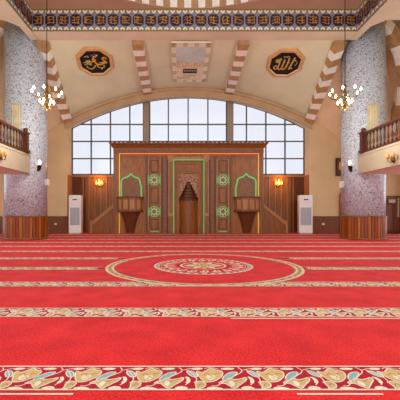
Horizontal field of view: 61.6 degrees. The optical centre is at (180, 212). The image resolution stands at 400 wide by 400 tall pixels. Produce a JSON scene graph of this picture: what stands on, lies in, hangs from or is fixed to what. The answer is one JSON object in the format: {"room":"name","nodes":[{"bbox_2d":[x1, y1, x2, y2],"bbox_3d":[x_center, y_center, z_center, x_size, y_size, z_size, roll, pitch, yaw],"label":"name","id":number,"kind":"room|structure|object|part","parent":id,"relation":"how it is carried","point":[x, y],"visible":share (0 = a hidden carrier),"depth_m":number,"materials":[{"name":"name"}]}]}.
{"room":"mosque","nodes":[
{"label":"mosque","id":0,"kind":"room"},
{"bbox_2d":[26,0,363,8],"bbox_3d":[0.360,-10.845,6.120,11.720,7.350,11.440,0,0,0],"label":"ceiling","id":1,"kind":"structure","parent":0,"point":[34,4],"depth_m":11.58,"materials":[{"name":"paint"}]},
{"bbox_2d":[30,0,62,109],"bbox_3d":[-4.086,-5.145,10.200,0.878,4.050,0.875,0,0,-34],"label":"chandelier","id":2,"kind":"object","parent":1,"relation":"hanging from","point":[46,103],"visible":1,"depth_m":10.19,"materials":[{"name":"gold metal"}]},
{"bbox_3d":[-4.086,-5.570,10.200,0.140,3.200,0.140,0,0,0],"label":"rod","id":3,"kind":"part","parent":2,"relation":"part of","materials":[{"name":"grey metal"}]},
{"bbox_3d":[-4.086,-3.560,10.200,0.160,0.880,0.156,0,0,0],"label":"stem","id":4,"kind":"part","parent":2,"relation":"part of","materials":[{"name":"gold metal"}]},
{"bbox_2d":[7,0,386,30],"bbox_3d":[0.475,-6.785,6.070,11.430,0.790,11.419,0,0,0],"label":"trim","id":5,"kind":"structure","parent":1,"relation":"attached to","point":[35,19],"depth_m":11.77,"materials":[{"name":"multicoloured paint"}]},
{"bbox_2d":[328,81,362,109],"bbox_3d":[4.993,-5.145,10.200,0.878,4.050,0.875,0,0,-34],"label":"chandelier","id":6,"kind":"object","parent":1,"relation":"hanging from","point":[345,96],"visible":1,"depth_m":10.16,"materials":[{"name":"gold metal"}]},
{"bbox_3d":[4.993,-3.560,10.200,0.160,0.880,0.156,0,0,0],"label":"stem","id":7,"kind":"part","parent":6,"relation":"part of","materials":[{"name":"gold metal"}]},
{"bbox_2d":[0,233,399,399],"bbox_3d":[0.360,0.997,7.400,20.800,0.006,19.600,0,0,0],"label":"floor","id":8,"kind":"structure","parent":0,"point":[84,316],"depth_m":3.18,"materials":[{"name":"red carpet"}]},
{"bbox_2d":[2,21,48,240],"bbox_3d":[-5.990,-3.650,12.950,1.630,9.300,1.630,0,0,0],"label":"round column","id":9,"kind":"structure","parent":8,"relation":"on","point":[25,217],"depth_m":12.31,"materials":[{"name":"grey stone"}]},
{"bbox_2d":[11,104,20,146],"bbox_3d":[-5.981,-3.058,12.140,0.340,1.796,0.067,0,0,0],"label":"banner","id":10,"kind":"object","parent":9,"relation":"hanging from","point":[16,108],"visible":0.74,"depth_m":12.15,"materials":[{"name":"beige fabric"}]},
{"bbox_3d":[-5.990,0.550,12.950,1.630,0.901,1.630,0,0,0],"label":"moulding","id":11,"kind":"part","parent":9,"relation":"part of","materials":[{"name":"brown wood"}]},
{"bbox_2d":[37,160,41,171],"bbox_3d":[-5.288,-1.773,12.510,0.220,0.430,0.146,0,0,42],"label":"wall sconce","id":12,"kind":"object","parent":9,"relation":"attached to","point":[39,166],"visible":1,"depth_m":12.46,"materials":[{"name":"white glass"}]},
{"bbox_2d":[45,179,49,185],"bbox_3d":[-5.190,-1.179,12.955,0.140,0.230,0.190,0,0,0],"label":"wall speaker","id":13,"kind":"object","parent":9,"relation":"attached to","point":[47,182],"visible":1,"depth_m":12.87,"materials":[{"name":"white plastic"}]},
{"bbox_2d":[69,195,82,233],"bbox_3d":[-5.070,0.071,16.140,0.571,1.857,0.380,0,0,-3],"label":"air conditioner","id":14,"kind":"object","parent":8,"relation":"on","point":[75,201],"visible":1,"depth_m":15.97,"materials":[{"name":"white plastic"}]},
{"bbox_2d":[70,208,79,224],"bbox_3d":[-5.061,0.162,15.961,0.451,0.837,0.018,0,0,-3],"label":"vent grille","id":15,"kind":"object","parent":14,"relation":"attached to","point":[74,212],"depth_m":15.96,"materials":[{"name":"grey plastic"}]},
{"bbox_3d":[-5.061,-0.607,15.960,0.451,0.340,0.020,0,0,-3],"label":"panel","id":16,"kind":"part","parent":14,"relation":"part of","materials":[{"name":"white plastic"}]},
{"bbox_2d":[90,204,112,232],"bbox_3d":[-3.842,0.233,16.675,1.231,1.535,0.570,0,0,0],"label":"staircase","id":17,"kind":"structure","parent":8,"relation":"on","point":[103,223],"depth_m":16.44,"materials":[{"name":"brown wood"}]},
{"bbox_3d":[-3.817,0.053,16.465,1.181,1.175,0.110,0,0,0],"label":"handrail","id":18,"kind":"part","parent":17,"relation":"part of","materials":[{"name":"brown wood"}]},
{"bbox_2d":[116,173,143,232],"bbox_3d":[-2.422,-0.477,15.741,1.318,2.834,0.510,0,0,0],"label":"pulpit","id":19,"kind":"object","parent":8,"relation":"on","point":[130,201],"visible":1,"depth_m":15.83,"materials":[{"name":"brown wood"}]},
{"bbox_2d":[120,173,141,196],"bbox_3d":[-2.369,-1.329,15.966,1.027,1.130,0.060,0,0,0],"label":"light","id":20,"kind":"object","parent":19,"relation":"on","point":[130,185],"depth_m":15.99,"materials":[{"name":"green"}]},
{"bbox_3d":[-2.369,-1.312,15.990,0.959,1.096,0.012,0,0,0],"label":"arch panel","id":21,"kind":"part","parent":19,"relation":"part of","materials":[{"name":"brown wood"}]},
{"bbox_2d":[109,141,267,233],"bbox_3d":[0.360,-1.193,16.282,7.500,4.386,1.157,0,0,0],"label":"wall panel","id":22,"kind":"object","parent":8,"relation":"on","point":[188,187],"visible":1,"depth_m":15.97,"materials":[{"name":"brown wood"}]},
{"bbox_3d":[-3.170,-0.948,15.985,0.105,3.796,0.030,0,0,0],"label":"edge moulding","id":23,"kind":"part","parent":22,"relation":"part of","materials":[{"name":"brown wood"}]},
{"bbox_3d":[-1.722,-2.684,15.985,2.283,0.057,0.030,0,0,0],"label":"moulding","id":24,"kind":"part","parent":22,"relation":"part of","materials":[{"name":"brown wood"}]},
{"bbox_3d":[-1.691,-0.948,15.985,0.043,3.796,0.030,0,0,0],"label":"edge moulding","id":25,"kind":"part","parent":22,"relation":"part of","materials":[{"name":"brown wood"}]},
{"bbox_3d":[-1.546,-0.863,15.965,0.100,3.527,0.070,0,0,0],"label":"panel moulding","id":26,"kind":"part","parent":22,"relation":"part of","materials":[{"name":"brown wood"}]},
{"bbox_3d":[-1.273,0.537,15.985,0.380,0.501,0.030,0,0,0],"label":"inset panel","id":27,"kind":"part","parent":22,"relation":"part of","materials":[{"name":"brown wood"}]},
{"bbox_3d":[-1.273,-0.836,15.985,0.380,0.764,0.030,0,0,0],"label":"inset panel","id":28,"kind":"part","parent":22,"relation":"part of","materials":[{"name":"brown wood"}]},
{"bbox_3d":[-1.273,-2.233,15.985,0.380,0.597,0.030,0,0,0],"label":"inset panel","id":29,"kind":"part","parent":22,"relation":"part of","materials":[{"name":"brown wood"}]},
{"bbox_3d":[-0.992,-0.863,15.965,0.100,3.527,0.070,0,0,0],"label":"panel moulding","id":30,"kind":"part","parent":22,"relation":"part of","materials":[{"name":"brown wood"}]},
{"bbox_3d":[0.360,-0.742,15.996,1.376,3.484,0.093,0,0,0],"label":"niche frame","id":31,"kind":"part","parent":22,"relation":"part of","materials":[{"name":"brown wood"}]},
{"bbox_3d":[0.360,-3.195,16.290,7.500,0.182,1.140,0,0,0],"label":"cornice","id":32,"kind":"part","parent":22,"relation":"part of","materials":[{"name":"brown wood"}]},
{"bbox_3d":[1.712,-0.863,15.965,0.100,3.527,0.070,0,0,0],"label":"panel moulding","id":33,"kind":"part","parent":22,"relation":"part of","materials":[{"name":"brown wood"}]},
{"bbox_3d":[1.993,0.537,15.985,0.380,0.501,0.030,0,0,0],"label":"inset panel","id":34,"kind":"part","parent":22,"relation":"part of","materials":[{"name":"brown wood"}]},
{"bbox_3d":[1.993,-0.836,15.985,0.380,0.764,0.030,0,0,0],"label":"inset panel","id":35,"kind":"part","parent":22,"relation":"part of","materials":[{"name":"brown wood"}]},
{"bbox_3d":[1.993,-2.233,15.985,0.380,0.597,0.030,0,0,0],"label":"inset panel","id":36,"kind":"part","parent":22,"relation":"part of","materials":[{"name":"brown wood"}]},
{"bbox_3d":[2.266,-0.863,15.965,0.100,3.527,0.070,0,0,0],"label":"panel moulding","id":37,"kind":"part","parent":22,"relation":"part of","materials":[{"name":"brown wood"}]},
{"bbox_3d":[2.426,-0.948,15.985,0.043,3.796,0.030,0,0,0],"label":"edge moulding","id":38,"kind":"part","parent":22,"relation":"part of","materials":[{"name":"brown wood"}]},
{"bbox_3d":[2.442,-2.684,15.985,2.283,0.057,0.030,0,0,0],"label":"moulding","id":39,"kind":"part","parent":22,"relation":"part of","materials":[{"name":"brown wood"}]},
{"bbox_3d":[3.885,-0.948,15.985,0.105,3.796,0.030,0,0,0],"label":"edge moulding","id":40,"kind":"part","parent":22,"relation":"part of","materials":[{"name":"brown wood"}]},
{"bbox_2d":[233,173,260,232],"bbox_3d":[3.142,-0.477,15.741,1.318,2.834,0.510,0,0,0],"label":"pulpit","id":41,"kind":"object","parent":8,"relation":"on","point":[246,201],"visible":1,"depth_m":15.84,"materials":[{"name":"brown wood"}]},
{"bbox_3d":[3.089,-1.312,15.990,0.959,1.096,0.012,0,0,0],"label":"arch panel","id":42,"kind":"part","parent":41,"relation":"part of","materials":[{"name":"brown wood"}]},
{"bbox_2d":[235,173,256,196],"bbox_3d":[3.089,-1.329,15.966,1.027,1.130,0.060,0,0,0],"label":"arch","id":43,"kind":"object","parent":41,"relation":"on","point":[246,185],"depth_m":15.99,"materials":[{"name":"green"}]},
{"bbox_2d":[264,204,287,232],"bbox_3d":[4.588,0.233,16.675,1.281,1.535,0.570,0,0,0],"label":"staircase","id":44,"kind":"structure","parent":8,"relation":"on","point":[273,223],"depth_m":16.44,"materials":[{"name":"brown wood"}]},
{"bbox_3d":[4.562,0.053,16.465,1.231,1.175,0.110,0,0,0],"label":"handrail","id":45,"kind":"part","parent":44,"relation":"part of","materials":[{"name":"brown wood"}]},
{"bbox_3d":[5.178,0.680,16.450,0.100,0.640,0.120,0,0,0],"label":"newel post","id":46,"kind":"part","parent":44,"relation":"part of","materials":[{"name":"brown wood"}]},
{"bbox_2d":[297,195,312,233],"bbox_3d":[5.974,0.071,16.140,0.619,1.857,0.380,0,0,6],"label":"air conditioner","id":47,"kind":"object","parent":8,"relation":"on","point":[304,202],"visible":1,"depth_m":15.97,"materials":[{"name":"white plastic"}]},
{"bbox_2d":[301,208,310,224],"bbox_3d":[5.956,0.162,15.962,0.499,0.837,0.018,0,0,6],"label":"vent grille","id":48,"kind":"object","parent":47,"relation":"attached to","point":[305,212],"depth_m":15.96,"materials":[{"name":"grey plastic"}]},
{"bbox_3d":[5.956,-0.607,15.961,0.499,0.340,0.020,0,0,6],"label":"panel","id":49,"kind":"part","parent":47,"relation":"part of","materials":[{"name":"white plastic"}]},
{"bbox_2d":[340,22,387,240],"bbox_3d":[7.030,-3.650,12.950,1.630,9.300,1.630,0,0,0],"label":"round column","id":50,"kind":"structure","parent":8,"relation":"on","point":[363,216],"depth_m":12.32,"materials":[{"name":"grey stone"}]},
{"bbox_2d":[339,181,343,187],"bbox_3d":[6.230,-1.102,12.955,0.140,0.230,0.190,0,0,0],"label":"wall speaker","id":51,"kind":"object","parent":50,"relation":"attached to","point":[341,183],"visible":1,"depth_m":12.87,"materials":[{"name":"white plastic"}]},
{"bbox_2d":[348,160,352,171],"bbox_3d":[6.319,-1.756,12.516,0.215,0.430,0.150,0,0,-31],"label":"wall sconce","id":52,"kind":"object","parent":50,"relation":"attached to","point":[350,167],"visible":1,"depth_m":12.48,"materials":[{"name":"white glass"}]},
{"bbox_3d":[7.030,0.550,12.950,1.630,0.901,1.630,0,0,0],"label":"moulding","id":53,"kind":"part","parent":50,"relation":"part of","materials":[{"name":"brown wood"}]},
{"bbox_2d":[367,104,378,148],"bbox_3d":[6.972,-3.058,12.143,0.394,1.796,0.068,0,0,4],"label":"banner","id":54,"kind":"object","parent":50,"relation":"attached to","point":[372,109],"visible":0.75,"depth_m":12.15,"materials":[{"name":"beige fabric"}]},
{"bbox_2d":[0,20,399,142],"bbox_3d":[0.360,-5.450,6.650,20.800,6.100,19.300,0,0,0],"label":"ceiling","id":55,"kind":"structure","parent":0,"point":[82,90],"depth_m":14.52,"materials":[{"name":"beige paint"}]},
{"bbox_2d":[75,46,113,75],"bbox_3d":[-3.452,-6.108,13.495,1.482,0.614,1.640,0,0,0],"label":"plaque","id":56,"kind":"object","parent":55,"relation":"attached to","point":[95,61],"visible":1,"depth_m":13.40,"materials":[{"name":"gold metal"}]},
{"bbox_2d":[171,41,210,81],"bbox_3d":[0.380,-6.178,13.874,1.480,0.338,2.991,0,0,0],"label":"painted mural","id":57,"kind":"object","parent":55,"relation":"attached to","point":[190,59],"visible":1,"depth_m":13.56,"materials":[{"name":"beige paint"}]},
{"bbox_3d":[0.380,-6.144,13.893,1.140,0.236,2.503,0,0,0],"label":"scene panel","id":58,"kind":"part","parent":57,"relation":"part of","materials":[{"name":"beige paint"}]},
{"bbox_2d":[0,0,399,39],"bbox_3d":[0.475,-7.497,4.715,14.130,2.206,15.430,0,0,0],"label":"beam","id":59,"kind":"structure","parent":55,"relation":"attached to","point":[390,10],"depth_m":11.94,"materials":[{"name":"paint"}]},
{"bbox_2d":[266,48,304,76],"bbox_3d":[4.213,-6.083,13.573,1.481,0.623,1.640,0,0,0],"label":"plaque","id":60,"kind":"object","parent":55,"relation":"attached to","point":[287,62],"visible":1,"depth_m":13.47,"materials":[{"name":"black wood"}]},
{"bbox_2d":[0,97,399,232],"bbox_3d":[0.360,-2.517,16.675,20.800,7.034,0.750,0,0,0],"label":"wall","id":61,"kind":"structure","parent":0,"point":[322,146],"depth_m":16.30,"materials":[{"name":"beige paint"}]},
{"bbox_2d":[0,20,5,36],"bbox_3d":[-8.148,-5.461,14.058,1.079,4.129,5.337,0,0,-38],"label":"trim","id":62,"kind":"structure","parent":61,"relation":"attached to","point":[2,22],"depth_m":12.50,"materials":[{"name":"beige paint"}]},
{"bbox_2d":[34,39,72,123],"bbox_3d":[-5.309,-5.382,14.305,0.509,2.257,4.110,0,0,-5],"label":"trim","id":63,"kind":"structure","parent":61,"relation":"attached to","point":[53,78],"depth_m":13.83,"materials":[{"name":"brown paint"}]},
{"bbox_2d":[58,123,67,215],"bbox_3d":[-5.734,-2.098,16.265,0.428,4.504,0.070,0,0,0],"label":"trim","id":64,"kind":"structure","parent":61,"relation":"attached to","point":[62,132],"depth_m":16.23,"materials":[{"name":"beige paint"}]},
{"bbox_2d":[95,179,102,186],"bbox_3d":[-4.127,-1.528,16.924,0.410,0.400,0.152,0,0,0],"label":"sconce","id":65,"kind":"object","parent":61,"relation":"attached to","point":[98,184],"visible":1,"depth_m":16.88,"materials":[{"name":"gold metal"}]},
{"bbox_2d":[72,103,142,174],"bbox_3d":[-3.700,-3.778,16.965,3.640,3.716,0.110,0,0,0],"label":"window","id":66,"kind":"structure","parent":61,"relation":"in","point":[92,153],"depth_m":17.02,"materials":[{"name":"grey"}]},
{"bbox_2d":[132,40,151,94],"bbox_3d":[-1.608,-6.043,14.342,0.429,0.774,3.933,0,0,0],"label":"trim","id":67,"kind":"structure","parent":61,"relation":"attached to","point":[137,45],"depth_m":13.71,"materials":[{"name":"brown paint"}]},
{"bbox_2d":[142,101,149,142],"bbox_3d":[-1.740,-3.801,16.835,0.380,3.763,0.390,0,0,0],"label":"trim","id":68,"kind":"structure","parent":61,"relation":"attached to","point":[145,104],"depth_m":16.70,"materials":[{"name":"beige paint"}]},
{"bbox_2d":[0,216,339,233],"bbox_3d":[0.360,0.577,16.277,20.800,0.846,0.045,0,0,0],"label":"baseboard","id":69,"kind":"structure","parent":61,"relation":"attached to","point":[332,223],"depth_m":16.27,"materials":[{"name":"brown wood"}]},
{"bbox_2d":[149,98,226,142],"bbox_3d":[0.360,-3.891,16.965,3.920,3.941,0.110,0,0,0],"label":"window","id":70,"kind":"structure","parent":61,"relation":"in","point":[172,119],"depth_m":17.02,"materials":[{"name":"grey"}]},
{"bbox_2d":[64,87,312,128],"bbox_3d":[0.360,-5.068,16.190,11.960,1.983,0.220,0,0,0],"label":"trim","id":71,"kind":"structure","parent":61,"relation":"attached to","point":[178,92],"depth_m":16.14,"materials":[{"name":"beige paint"}]},
{"bbox_2d":[226,101,233,142],"bbox_3d":[2.460,-3.801,16.835,0.380,3.763,0.390,0,0,0],"label":"trim","id":72,"kind":"structure","parent":61,"relation":"attached to","point":[229,104],"depth_m":16.70,"materials":[{"name":"beige paint"}]},
{"bbox_2d":[225,40,249,94],"bbox_3d":[2.328,-6.043,14.342,0.429,0.774,3.933,0,0,0],"label":"trim","id":73,"kind":"structure","parent":61,"relation":"attached to","point":[243,45],"depth_m":13.71,"materials":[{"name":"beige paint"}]},
{"bbox_2d":[233,103,304,174],"bbox_3d":[4.420,-3.778,16.965,3.640,3.716,0.110,0,0,0],"label":"window","id":74,"kind":"structure","parent":61,"relation":"in","point":[284,153],"depth_m":17.02,"materials":[{"name":"grey"}]},
{"bbox_2d":[275,179,282,186],"bbox_3d":[4.934,-1.528,16.924,0.410,0.400,0.152,0,0,0],"label":"sconce","id":75,"kind":"object","parent":61,"relation":"attached to","point":[276,184],"visible":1,"depth_m":16.88,"materials":[{"name":"gold metal"}]},
{"bbox_2d":[304,40,346,123],"bbox_3d":[6.029,-5.382,14.305,0.509,2.257,4.110,0,0,5],"label":"trim","id":76,"kind":"structure","parent":61,"relation":"attached to","point":[337,48],"depth_m":13.71,"materials":[{"name":"brown paint"}]},
{"bbox_2d":[335,158,340,175],"bbox_3d":[7.737,-2.233,16.265,0.446,0.874,0.070,0,0,0],"label":"framed picture","id":77,"kind":"object","parent":61,"relation":"attached to","point":[337,160],"visible":0.6,"depth_m":16.25,"materials":[{"name":"brown wood"}]},
{"bbox_2d":[338,159,340,173],"bbox_3d":[7.737,-2.233,16.274,0.306,0.734,0.052,0,0,0],"label":"print","id":78,"kind":"object","parent":77,"relation":"attached to","point":[339,160],"depth_m":16.25},
{"bbox_2d":[339,193,340,215],"bbox_3d":[8.255,-0.124,16.265,1.104,2.248,0.070,0,0,0],"label":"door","id":79,"kind":"structure","parent":61,"relation":"in","point":[340,193],"depth_m":16.25,"materials":[{"name":"brown wood"}]},
{"bbox_2d":[383,20,399,135],"bbox_3d":[8.868,-5.461,14.058,1.079,4.129,5.337,0,0,38],"label":"trim","id":80,"kind":"structure","parent":61,"relation":"attached to","point":[392,31],"depth_m":13.14,"materials":[{"name":"brown paint"}]},
{"bbox_2d":[386,196,399,233],"bbox_3d":[10.532,0.086,16.200,1.406,1.827,0.200,0,0,0],"label":"door","id":81,"kind":"structure","parent":61,"relation":"in","point":[392,202],"depth_m":16.20,"materials":[{"name":"brown wood"}]},
{"bbox_3d":[-10.140,-2.800,6.100,0.200,7.600,22.200,0,0,0],"label":"wall","id":82,"kind":"structure","parent":0,"visible":0},
{"bbox_2d":[0,143,30,173],"bbox_3d":[-7.780,-1.780,7.160,4.520,0.720,10.320,0,0,0],"label":"balcony slab","id":83,"kind":"object","parent":82,"relation":"attached to","point":[17,161],"visible":1,"depth_m":11.28,"materials":[{"name":"beige paint"}]},
{"bbox_2d":[0,150,7,159],"bbox_3d":[-5.475,-1.735,10.200,0.230,0.290,0.400,0,0,0],"label":"sconce","id":84,"kind":"object","parent":83,"relation":"attached to","point":[5,154],"visible":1,"depth_m":10.24,"materials":[{"name":"gold metal"}]},
{"bbox_2d":[0,119,29,153],"bbox_3d":[-5.550,-2.590,8.140,0.240,0.900,7.880,0,0,0],"label":"balcony railing","id":85,"kind":"object","parent":83,"relation":"on","point":[25,134],"visible":1,"depth_m":11.29,"materials":[{"name":"red wood"}]},
{"bbox_3d":[-5.550,-2.167,8.030,0.100,0.055,7.660,0,0,0],"label":"rail","id":86,"kind":"part","parent":85,"relation":"part of","materials":[{"name":"red wood"}]},
{"bbox_3d":[-5.550,-2.820,8.030,0.100,0.080,7.660,0,0,0],"label":"handrail","id":87,"kind":"part","parent":85,"relation":"part of","materials":[{"name":"red wood"}]},
{"bbox_3d":[-5.550,-2.590,11.960,0.240,0.900,0.240,0,0,0],"label":"newel post","id":88,"kind":"part","parent":85,"relation":"part of","materials":[{"name":"red wood"}]},
{"bbox_3d":[10.860,-2.800,6.100,0.200,7.600,22.200,0,0,0],"label":"wall","id":89,"kind":"structure","parent":0,"visible":0},
{"bbox_2d":[357,141,399,173],"bbox_3d":[8.620,-1.780,7.160,4.280,0.720,10.320,0,0,0],"label":"balcony slab","id":90,"kind":"object","parent":89,"relation":"attached to","point":[374,161],"visible":1,"depth_m":11.10,"materials":[{"name":"beige paint"}]},
{"bbox_2d":[358,116,399,153],"bbox_3d":[6.510,-2.590,8.140,0.240,0.900,7.880,0,0,0],"label":"balcony railing","id":91,"kind":"object","parent":90,"relation":"on","point":[363,136],"visible":1,"depth_m":11.11,"materials":[{"name":"red wood"}]},
{"bbox_3d":[6.510,-2.590,11.960,0.240,0.900,0.240,0,0,0],"label":"newel post","id":92,"kind":"part","parent":91,"relation":"part of","materials":[{"name":"red wood"}]},
{"bbox_3d":[6.510,-2.820,8.030,0.100,0.080,7.660,0,0,0],"label":"handrail","id":93,"kind":"part","parent":91,"relation":"part of","materials":[{"name":"red wood"}]},
{"bbox_3d":[6.510,-2.167,8.030,0.100,0.055,7.660,0,0,0],"label":"rail","id":94,"kind":"part","parent":91,"relation":"part of","materials":[{"name":"red wood"}]},
{"bbox_2d":[385,153,395,162],"bbox_3d":[6.435,-1.659,10.200,0.230,0.290,0.400,0,0,0],"label":"sconce","id":95,"kind":"object","parent":90,"relation":"attached to","point":[393,155],"visible":1,"depth_m":10.17,"materials":[{"name":"gold metal"}]}
]}

